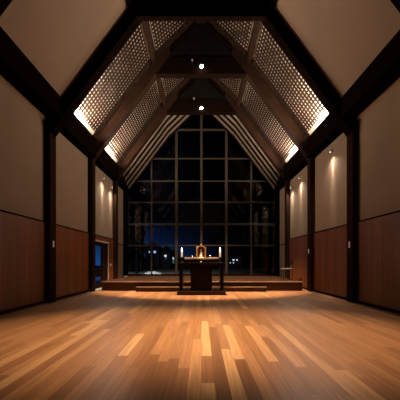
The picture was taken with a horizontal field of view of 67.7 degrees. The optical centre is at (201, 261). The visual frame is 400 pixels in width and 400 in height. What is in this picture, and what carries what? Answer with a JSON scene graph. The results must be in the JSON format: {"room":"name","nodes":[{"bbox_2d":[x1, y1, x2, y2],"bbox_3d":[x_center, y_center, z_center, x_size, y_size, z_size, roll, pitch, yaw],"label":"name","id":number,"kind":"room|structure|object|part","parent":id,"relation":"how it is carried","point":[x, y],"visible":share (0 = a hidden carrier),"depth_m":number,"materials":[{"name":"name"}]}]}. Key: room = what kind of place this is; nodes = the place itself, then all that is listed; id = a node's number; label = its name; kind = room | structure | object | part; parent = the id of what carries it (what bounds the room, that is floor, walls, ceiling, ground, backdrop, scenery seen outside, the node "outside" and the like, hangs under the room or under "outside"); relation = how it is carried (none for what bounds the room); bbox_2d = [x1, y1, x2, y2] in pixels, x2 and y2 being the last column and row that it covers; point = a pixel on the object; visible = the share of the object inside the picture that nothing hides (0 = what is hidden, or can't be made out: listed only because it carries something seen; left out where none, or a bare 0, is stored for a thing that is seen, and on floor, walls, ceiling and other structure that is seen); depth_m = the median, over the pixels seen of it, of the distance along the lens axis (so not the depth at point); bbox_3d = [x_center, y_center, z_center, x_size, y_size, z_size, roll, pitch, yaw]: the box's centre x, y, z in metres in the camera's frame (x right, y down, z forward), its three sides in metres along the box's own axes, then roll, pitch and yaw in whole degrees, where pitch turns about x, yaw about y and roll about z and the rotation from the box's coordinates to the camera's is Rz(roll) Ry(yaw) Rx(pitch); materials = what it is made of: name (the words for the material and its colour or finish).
{"room":"house of worship","nodes":[
{"label":"house of worship","id":0,"kind":"room"},
{"bbox_2d":[0,83,123,278],"bbox_3d":[-4.175,-1.730,6.375,0.150,5.600,18.750,0,0,0],"label":"wall","id":1,"kind":"structure","parent":0,"point":[21,130],"depth_m":7.59,"materials":[{"name":"paint"}]},
{"bbox_2d":[0,211,44,310],"bbox_3d":[-4.085,0.020,6.405,0.030,2.100,2.690,0,0,0],"label":"wall panel","id":2,"kind":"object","parent":1,"relation":"attached to","point":[22,239],"depth_m":6.71,"materials":[{"name":"brown wood"}]},
{"bbox_2d":[0,209,44,221],"bbox_3d":[-4.077,-1.045,6.405,0.045,0.030,2.690,0,0,0],"label":"trim","id":3,"kind":"structure","parent":1,"relation":"attached to","point":[0,209],"depth_m":6.74,"materials":[{"name":"brown wood"}]},
{"bbox_2d":[0,300,45,314],"bbox_3d":[-4.060,1.035,6.405,0.020,0.070,2.690,0,0,0],"label":"baseboard","id":4,"kind":"structure","parent":1,"relation":"attached to","point":[41,302],"depth_m":6.71,"materials":[{"name":"black wood"}]},
{"bbox_2d":[0,26,61,117],"bbox_3d":[-3.865,-4.005,6.405,0.470,0.510,2.690,0,0,0],"label":"beam","id":5,"kind":"structure","parent":1,"relation":"attached to","point":[16,68],"depth_m":6.33,"materials":[{"name":"black wood"}]},
{"bbox_2d":[56,225,88,297],"bbox_3d":[-4.085,0.020,9.405,0.030,2.100,2.690,0,0,0],"label":"wall panel","id":6,"kind":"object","parent":1,"relation":"attached to","point":[72,246],"depth_m":9.34,"materials":[{"name":"brown wood"}]},
{"bbox_2d":[56,290,88,299],"bbox_3d":[-4.060,1.035,9.405,0.020,0.070,2.690,0,0,0],"label":"baseboard","id":7,"kind":"structure","parent":1,"relation":"attached to","point":[85,291],"depth_m":9.29,"materials":[{"name":"black wood"}]},
{"bbox_2d":[56,224,88,232],"bbox_3d":[-4.077,-1.045,9.405,0.045,0.030,2.690,0,0,0],"label":"trim","id":8,"kind":"structure","parent":1,"relation":"attached to","point":[56,224],"depth_m":9.27,"materials":[{"name":"brown wood"}]},
{"bbox_2d":[60,114,95,157],"bbox_3d":[-3.950,-4.090,9.405,0.300,0.680,2.690,0,0,0],"label":"beam","id":9,"kind":"structure","parent":1,"relation":"attached to","point":[74,130],"depth_m":9.44,"materials":[{"name":"black wood"}]},
{"bbox_2d":[96,240,108,288],"bbox_3d":[-4.157,0.095,12.165,0.185,1.950,1.870,0,0,0],"label":"door","id":10,"kind":"structure","parent":1,"relation":"in","point":[104,265],"depth_m":12.60,"materials":[{"name":"beige"}]},
{"bbox_2d":[96,235,108,241],"bbox_3d":[-4.085,-0.955,12.175,0.030,0.150,1.890,0,0,0],"label":"trim","id":11,"kind":"structure","parent":1,"relation":"attached to","point":[97,237],"depth_m":12.26,"materials":[{"name":"brown wood"}]},
{"bbox_2d":[96,149,118,180],"bbox_3d":[-3.950,-4.090,12.405,0.300,0.680,2.690,0,0,0],"label":"beam","id":12,"kind":"structure","parent":1,"relation":"attached to","point":[105,162],"depth_m":12.32,"materials":[{"name":"brown wood"}]},
{"bbox_2d":[109,239,112,279],"bbox_3d":[-4.085,0.020,13.435,0.030,2.100,0.630,0,0,0],"label":"door","id":13,"kind":"structure","parent":1,"relation":"attached to","point":[110,240],"depth_m":13.34,"materials":[{"name":"brown wood"}]},
{"bbox_2d":[118,175,128,189],"bbox_3d":[-3.950,-4.090,14.830,0.300,0.680,1.540,0,0,0],"label":"beam","id":14,"kind":"structure","parent":1,"relation":"attached to","point":[121,183],"depth_m":14.61,"materials":[{"name":"brown wood"}]},
{"bbox_2d":[0,0,127,121],"bbox_3d":[-3.042,-5.138,2.375,2.415,3.386,10.750,0,0,0],"label":"ceiling","id":15,"kind":"structure","parent":0,"point":[59,38],"depth_m":6.65,"materials":[{"name":"paint"}]},
{"bbox_2d":[74,21,184,162],"bbox_3d":[-2.125,-6.758,10.905,4.250,5.205,6.310,0,0,0],"label":"ceiling","id":16,"kind":"structure","parent":0,"point":[76,112],"depth_m":10.26,"materials":[{"name":"beige"}]},
{"bbox_2d":[0,289,399,399],"bbox_3d":[0.000,1.070,6.350,8.199,0.001,18.699,0,0,0],"label":"floor","id":17,"kind":"structure","parent":0,"point":[206,355],"depth_m":3.64,"materials":[{"name":"brown wood"}]},
{"bbox_2d":[0,0,399,16],"bbox_3d":[0.000,-3.770,4.905,8.200,9.679,0.310,0,0,0],"label":"frame","id":18,"kind":"object","parent":17,"relation":"on","point":[4,4],"visible":1,"depth_m":5.01,"materials":[{"name":"brown wood"}]},
{"bbox_2d":[44,0,358,302],"bbox_3d":[0.000,-4.081,7.905,8.200,10.302,0.310,0,0,0],"label":"frame","id":19,"kind":"object","parent":17,"relation":"on","point":[143,10],"visible":0.75,"depth_m":7.76,"materials":[{"name":"brown wood"}]},
{"bbox_3d":[-4.015,-1.380,7.905,0.170,4.900,0.310,0,0,0],"label":"post","id":20,"kind":"part","parent":19,"relation":"part of","materials":[{"name":"brown wood"}]},
{"bbox_2d":[77,25,150,135],"bbox_3d":[-2.776,-5.822,9.405,1.911,2.554,2.690,0,0,0],"label":"lattice panel","id":21,"kind":"object","parent":19,"relation":"attached to","point":[136,34],"visible":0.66,"depth_m":9.69,"materials":[{"name":"brown wood"}]},
{"bbox_2d":[142,21,155,62],"bbox_3d":[-1.710,-7.310,9.405,0.180,0.324,2.690,0,0,0],"label":"purlin","id":22,"kind":"object","parent":19,"relation":"attached to","point":[146,25],"visible":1,"depth_m":9.73,"materials":[{"name":"brown wood"}]},
{"bbox_2d":[150,21,193,57],"bbox_3d":[-0.895,-8.053,9.405,1.390,1.362,2.690,0,0,0],"label":"lattice panel","id":23,"kind":"object","parent":19,"relation":"attached to","point":[189,23],"visible":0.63,"depth_m":10.23,"materials":[{"name":"brown wood"}]},
{"bbox_2d":[208,21,252,56],"bbox_3d":[0.895,-8.053,9.405,1.390,1.362,2.690,0,0,0],"label":"lattice panel","id":24,"kind":"object","parent":19,"relation":"attached to","point":[223,23],"visible":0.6,"depth_m":10.23,"materials":[{"name":"brown wood"}]},
{"bbox_2d":[246,21,260,63],"bbox_3d":[1.710,-7.310,9.405,0.180,0.324,2.690,0,0,0],"label":"purlin","id":25,"kind":"object","parent":19,"relation":"attached to","point":[256,24],"visible":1,"depth_m":9.73,"materials":[{"name":"brown wood"}]},
{"bbox_2d":[252,24,325,135],"bbox_3d":[2.776,-5.822,9.405,1.911,2.554,2.690,0,0,0],"label":"lattice panel","id":26,"kind":"object","parent":19,"relation":"attached to","point":[267,41],"visible":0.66,"depth_m":9.70,"materials":[{"name":"brown wood"}]},
{"bbox_3d":[4.015,-1.380,7.905,0.170,4.900,0.310,0,0,0],"label":"post","id":27,"kind":"part","parent":19,"relation":"part of","materials":[{"name":"brown wood"}]},
{"bbox_2d":[88,21,314,291],"bbox_3d":[0.000,-4.081,10.905,8.200,10.302,0.310,0,0,0],"label":"frame","id":28,"kind":"object","parent":17,"relation":"on","point":[201,42],"visible":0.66,"depth_m":10.75,"materials":[{"name":"brown wood"}]},
{"bbox_3d":[-4.015,-1.380,10.905,0.170,4.900,0.310,0,0,0],"label":"post","id":29,"kind":"part","parent":28,"relation":"part of","materials":[{"name":"brown wood"}]},
{"bbox_2d":[107,82,161,162],"bbox_3d":[-2.776,-5.822,12.405,1.911,2.554,2.690,0,0,0],"label":"lattice panel","id":30,"kind":"object","parent":28,"relation":"attached to","point":[140,105],"visible":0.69,"depth_m":12.62,"materials":[{"name":"brown wood"}]},
{"bbox_2d":[156,78,165,106],"bbox_3d":[-1.710,-7.310,12.405,0.180,0.324,2.690,0,0,0],"label":"purlin","id":31,"kind":"object","parent":28,"relation":"attached to","point":[159,80],"visible":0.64,"depth_m":12.66,"materials":[{"name":"brown wood"}]},
{"bbox_2d":[162,78,190,101],"bbox_3d":[-0.895,-8.053,12.405,1.390,1.362,2.690,0,0,0],"label":"lattice panel","id":32,"kind":"object","parent":28,"relation":"attached to","point":[172,89],"visible":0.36,"depth_m":13.16,"materials":[{"name":"brown wood"}]},
{"bbox_2d":[211,78,240,101],"bbox_3d":[0.895,-8.053,12.405,1.390,1.362,2.690,0,0,0],"label":"lattice panel","id":33,"kind":"object","parent":28,"relation":"attached to","point":[228,80],"visible":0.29,"depth_m":13.15,"materials":[{"name":"brown wood"}]},
{"bbox_2d":[237,78,246,105],"bbox_3d":[1.710,-7.310,12.405,0.180,0.324,2.690,0,0,0],"label":"purlin","id":34,"kind":"object","parent":28,"relation":"attached to","point":[243,80],"visible":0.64,"depth_m":12.65,"materials":[{"name":"brown wood"}]},
{"bbox_2d":[241,82,295,162],"bbox_3d":[2.776,-5.822,12.405,1.911,2.554,2.690,0,0,0],"label":"lattice panel","id":35,"kind":"object","parent":28,"relation":"attached to","point":[245,102],"visible":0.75,"depth_m":12.62,"materials":[{"name":"brown wood"}]},
{"bbox_3d":[4.015,-1.380,10.905,0.170,4.900,0.310,0,0,0],"label":"post","id":36,"kind":"part","parent":28,"relation":"part of","materials":[{"name":"brown wood"}]},
{"bbox_2d":[177,263,225,294],"bbox_3d":[0.000,0.545,10.055,1.570,1.050,0.950,0,0,0],"label":"altar","id":37,"kind":"object","parent":17,"relation":"on","point":[201,273],"visible":0.97,"depth_m":9.85,"materials":[{"name":"brown wood"}]},
{"bbox_3d":[-0.680,0.522,10.090,0.110,0.835,0.540,0,0,0],"label":"leg","id":38,"kind":"part","parent":37,"relation":"part of","materials":[{"name":"brown wood"}]},
{"bbox_2d":[182,257,219,262],"bbox_3d":[0.000,-0.070,10.190,1.320,0.180,0.220,0,0,0],"label":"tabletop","id":39,"kind":"object","parent":37,"relation":"on","point":[186,259],"visible":0.87,"depth_m":10.08,"materials":[{"name":"brown wood"}]},
{"bbox_2d":[196,244,205,258],"bbox_3d":[-0.010,-0.362,10.120,0.338,0.533,0.130,0,0,0],"label":"shrine","id":40,"kind":"object","parent":39,"relation":"on","point":[200,250],"visible":1,"depth_m":10.07,"materials":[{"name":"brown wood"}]},
{"bbox_3d":[-0.010,-0.331,10.168,0.270,0.390,0.025,0,0,0],"label":"panel","id":41,"kind":"part","parent":40,"relation":"part of","materials":[{"name":"brown"}]},
{"bbox_3d":[0.007,-0.128,10.255,1.185,0.065,0.050,0,0,0],"label":"rail","id":42,"kind":"part","parent":39,"relation":"part of","materials":[{"name":"brown wood"}]},
{"bbox_3d":[-0.005,0.522,10.090,0.710,0.835,0.480,0,0,0],"label":"panel","id":43,"kind":"part","parent":37,"relation":"part of","materials":[{"name":"brown wood"}]},
{"bbox_3d":[0.680,0.522,10.090,0.110,0.835,0.540,0,0,0],"label":"leg","id":44,"kind":"part","parent":37,"relation":"part of","materials":[{"name":"brown wood"}]},
{"bbox_2d":[136,286,266,291],"bbox_3d":[0.000,0.982,10.845,4.720,0.177,0.270,0,0,0],"label":"step","id":45,"kind":"structure","parent":17,"relation":"on","point":[138,288],"depth_m":10.74,"materials":[{"name":"brown wood"}]},
{"bbox_2d":[113,78,289,278],"bbox_3d":[0.000,-4.081,13.905,8.200,10.302,0.310,0,0,0],"label":"frame","id":46,"kind":"object","parent":17,"relation":"on","point":[207,93],"visible":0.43,"depth_m":13.76,"materials":[{"name":"brown wood"}]},
{"bbox_3d":[-4.015,-1.380,13.905,0.170,4.900,0.310,0,0,0],"label":"post","id":47,"kind":"part","parent":46,"relation":"part of","materials":[{"name":"brown wood"}]},
{"bbox_3d":[4.015,-1.380,13.905,0.170,4.900,0.310,0,0,0],"label":"post","id":48,"kind":"part","parent":46,"relation":"part of","materials":[{"name":"brown wood"}]},
{"bbox_2d":[101,276,302,289],"bbox_3d":[0.025,0.884,13.290,7.450,0.332,4.620,0,0,0],"label":"platform","id":49,"kind":"object","parent":17,"relation":"on","point":[129,282],"visible":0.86,"depth_m":11.00,"materials":[{"name":"brown wood"}]},
{"bbox_2d":[123,115,279,275],"bbox_3d":[0.000,-4.190,15.665,8.200,9.860,0.150,0,0,0],"label":"window","id":50,"kind":"structure","parent":49,"relation":"on","point":[276,201],"depth_m":15.60,"materials":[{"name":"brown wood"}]},
{"bbox_3d":[0.000,-4.190,15.670,8.200,9.860,0.140,0,0,0],"label":"frame","id":51,"kind":"part","parent":50,"relation":"part of","materials":[{"name":"black metal"}]},
{"bbox_2d":[281,260,293,279],"bbox_3d":[3.476,0.327,12.100,0.416,0.782,0.406,0,0,0],"label":"chair","id":52,"kind":"object","parent":49,"relation":"on","point":[291,261],"visible":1,"depth_m":11.91,"materials":[{"name":"brown wood"}]},
{"bbox_2d":[220,21,328,162],"bbox_3d":[2.125,-6.758,10.905,4.250,5.205,6.310,0,0,0],"label":"ceiling","id":53,"kind":"structure","parent":0,"point":[325,113],"depth_m":10.24,"materials":[{"name":"beige"}]},
{"bbox_2d":[275,0,399,120],"bbox_3d":[3.042,-5.138,2.375,2.415,3.386,10.750,0,0,0],"label":"ceiling","id":54,"kind":"structure","parent":0,"point":[343,38],"depth_m":6.66,"materials":[{"name":"paint"}]},
{"bbox_2d":[279,86,399,277],"bbox_3d":[4.175,-1.730,6.375,0.150,5.600,18.750,0,0,0],"label":"wall","id":55,"kind":"structure","parent":0,"point":[379,130],"depth_m":7.63,"materials":[{"name":"paint"}]},
{"bbox_2d":[274,175,284,189],"bbox_3d":[3.950,-4.090,14.830,0.300,0.680,1.540,0,0,0],"label":"beam","id":56,"kind":"structure","parent":55,"relation":"attached to","point":[281,183],"depth_m":14.61,"materials":[{"name":"brown wood"}]},
{"bbox_2d":[284,150,306,180],"bbox_3d":[3.950,-4.090,12.405,0.300,0.680,2.690,0,0,0],"label":"beam","id":57,"kind":"structure","parent":55,"relation":"attached to","point":[297,162],"depth_m":12.30,"materials":[{"name":"brown wood"}]},
{"bbox_2d":[290,235,306,287],"bbox_3d":[4.085,0.020,12.405,0.030,2.100,2.690,0,0,0],"label":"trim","id":58,"kind":"structure","parent":55,"relation":"attached to","point":[298,246],"depth_m":12.37,"materials":[{"name":"brown wood"}]},
{"bbox_2d":[307,114,342,157],"bbox_3d":[3.950,-4.090,9.405,0.300,0.680,2.690,0,0,0],"label":"beam","id":59,"kind":"structure","parent":55,"relation":"attached to","point":[327,131],"depth_m":9.43,"materials":[{"name":"black wood"}]},
{"bbox_2d":[314,225,346,297],"bbox_3d":[4.085,0.020,9.405,0.030,2.100,2.690,0,0,0],"label":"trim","id":60,"kind":"structure","parent":55,"relation":"attached to","point":[330,246],"depth_m":9.32,"materials":[{"name":"brown wood"}]},
{"bbox_2d":[314,290,346,299],"bbox_3d":[4.060,1.035,9.405,0.020,0.070,2.690,0,0,0],"label":"baseboard","id":61,"kind":"structure","parent":55,"relation":"attached to","point":[324,293],"depth_m":9.28,"materials":[{"name":"black wood"}]},
{"bbox_2d":[314,224,346,232],"bbox_3d":[4.077,-1.045,9.405,0.045,0.030,2.690,0,0,0],"label":"trim","id":62,"kind":"structure","parent":55,"relation":"attached to","point":[345,224],"depth_m":9.22,"materials":[{"name":"brown wood"}]},
{"bbox_2d":[341,30,399,117],"bbox_3d":[3.865,-4.005,6.405,0.470,0.510,2.690,0,0,0],"label":"beam","id":63,"kind":"structure","parent":55,"relation":"attached to","point":[383,71],"depth_m":6.40,"materials":[{"name":"black wood"}]},
{"bbox_2d":[357,300,399,313],"bbox_3d":[4.060,1.035,6.405,0.020,0.070,2.690,0,0,0],"label":"baseboard","id":64,"kind":"structure","parent":55,"relation":"attached to","point":[358,302],"depth_m":6.74,"materials":[{"name":"black wood"}]},
{"bbox_2d":[357,210,399,221],"bbox_3d":[4.077,-1.045,6.405,0.045,0.030,2.690,0,0,0],"label":"trim","id":65,"kind":"structure","parent":55,"relation":"attached to","point":[398,210],"depth_m":6.75,"materials":[{"name":"brown wood"}]},
{"bbox_2d":[358,212,399,310],"bbox_3d":[4.085,0.020,6.405,0.030,2.100,2.690,0,0,0],"label":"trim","id":66,"kind":"structure","parent":55,"relation":"attached to","point":[379,237],"depth_m":6.77,"materials":[{"name":"brown wood"}]},
{"bbox_3d":[-2.125,-6.647,15.130,4.250,5.585,2.140,0,0,0],"label":"ceiling","id":67,"kind":"structure","parent":0,"visible":0},
{"bbox_2d":[123,115,172,179],"bbox_3d":[-1.975,-6.335,14.277,3.550,4.799,0.065,0,0,0],"label":"rafter","id":68,"kind":"object","parent":67,"relation":"attached to","point":[168,117],"visible":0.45,"depth_m":14.26,"materials":[{"name":"brown wood"}]},
{"bbox_2d":[125,115,179,183],"bbox_3d":[-1.975,-6.282,14.637,3.550,4.904,0.065,0,0,0],"label":"rafter","id":69,"kind":"object","parent":67,"relation":"attached to","point":[173,118],"visible":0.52,"depth_m":14.62,"materials":[{"name":"brown wood"}]},
{"bbox_2d":[127,115,185,187],"bbox_3d":[-1.975,-6.229,14.998,3.550,5.009,0.065,0,0,0],"label":"rafter","id":70,"kind":"object","parent":67,"relation":"attached to","point":[180,117],"visible":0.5,"depth_m":14.98,"materials":[{"name":"brown wood"}]},
{"bbox_2d":[128,115,191,190],"bbox_3d":[-1.975,-6.177,15.357,3.550,5.114,0.065,0,0,0],"label":"rafter","id":71,"kind":"object","parent":67,"relation":"attached to","point":[186,117],"visible":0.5,"depth_m":15.34,"materials":[{"name":"brown wood"}]},
{"bbox_3d":[2.125,-6.647,15.130,4.250,5.585,2.140,0,0,0],"label":"ceiling","id":72,"kind":"structure","parent":0,"visible":0},
{"bbox_2d":[211,115,273,190],"bbox_3d":[1.975,-6.177,15.357,3.550,5.114,0.065,0,0,0],"label":"rafter","id":73,"kind":"object","parent":72,"relation":"attached to","point":[215,117],"visible":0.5,"depth_m":15.34,"materials":[{"name":"brown wood"}]},
{"bbox_2d":[217,115,275,187],"bbox_3d":[1.975,-6.229,14.998,3.550,5.009,0.065,0,0,0],"label":"rafter","id":74,"kind":"object","parent":72,"relation":"attached to","point":[221,117],"visible":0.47,"depth_m":14.98,"materials":[{"name":"brown wood"}]},
{"bbox_2d":[223,115,277,183],"bbox_3d":[1.975,-6.282,14.637,3.550,4.904,0.065,0,0,0],"label":"rafter","id":75,"kind":"object","parent":72,"relation":"attached to","point":[227,117],"visible":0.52,"depth_m":14.62,"materials":[{"name":"brown wood"}]},
{"bbox_2d":[229,115,279,179],"bbox_3d":[1.975,-6.335,14.277,3.550,4.799,0.065,0,0,0],"label":"rafter","id":76,"kind":"object","parent":72,"relation":"attached to","point":[234,117],"visible":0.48,"depth_m":14.26,"materials":[{"name":"brown wood"}]},
{"label":"outside","id":77,"kind":"structure","parent":0,"visible":0},
{"bbox_2d":[124,269,278,276],"bbox_3d":[21.940,1.220,34.175,76.120,0.300,35.650,0,0,0],"label":"ground","id":78,"kind":"structure","parent":77,"point":[164,271],"depth_m":33.57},
{"bbox_2d":[96,266,100,277],"bbox_3d":[-7.841,0.621,20.105,2.392,0.898,6.465,0,0,0],"label":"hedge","id":79,"kind":"object","parent":78,"relation":"on","point":[98,271],"visible":0.11,"depth_m":19.52,"materials":[{"name":"green plant"}]},
{"bbox_2d":[128,182,147,272],"bbox_3d":[-6.212,-3.279,28.091,2.136,8.699,2.710,0,0,0],"label":"tree","id":80,"kind":"object","parent":78,"relation":"on","point":[136,233],"visible":0.88,"depth_m":27.66,"materials":[{"name":"black plant"}]},
{"bbox_2d":[144,271,162,273],"bbox_3d":[-3.582,0.890,22.012,1.603,0.428,1.208,0,0,0],"label":"boulder","id":81,"kind":"object","parent":78,"relation":"on","point":[153,272],"visible":0.3,"depth_m":21.69,"materials":[{"name":"stone"}]},
{"bbox_2d":[145,242,162,268],"bbox_3d":[-7.625,-0.987,48.000,2.600,4.114,4.400,0,0,0],"label":"house","id":82,"kind":"structure","parent":78,"relation":"on","point":[156,250],"depth_m":46.00,"materials":[{"name":"grey"}]},
{"bbox_2d":[161,246,172,268],"bbox_3d":[-5.524,-0.694,48.500,1.700,3.527,4.400,0,0,0],"label":"house","id":83,"kind":"structure","parent":78,"relation":"on","point":[167,253],"depth_m":46.51,"materials":[{"name":"grey"}]},
{"bbox_2d":[172,250,178,263],"bbox_3d":[-4.908,-0.524,53.500,1.800,3.187,4.400,0,0,0],"label":"house","id":84,"kind":"structure","parent":78,"relation":"on","point":[172,250],"depth_m":51.50,"materials":[{"name":"grey"}]},
{"bbox_2d":[228,250,242,268],"bbox_3d":[5.187,-0.369,48.000,2.600,2.879,4.400,0,0,0],"label":"house","id":85,"kind":"structure","parent":78,"relation":"on","point":[234,257],"depth_m":46.00,"materials":[{"name":"grey"}]},
{"bbox_2d":[252,178,273,273],"bbox_3d":[5.658,-3.700,25.938,2.789,9.540,3.294,0,0,0],"label":"tree","id":86,"kind":"object","parent":78,"relation":"on","point":[264,233],"visible":0.7,"depth_m":25.37,"materials":[{"name":"black plant"}]},
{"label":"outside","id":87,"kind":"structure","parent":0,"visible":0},
{"bbox_2d":[144,244,273,268],"bbox_3d":[35.750,-5.144,62.000,102.500,12.829,28.000,0,0,0],"label":"hillside","id":88,"kind":"structure","parent":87,"point":[258,257],"depth_m":50.86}
]}

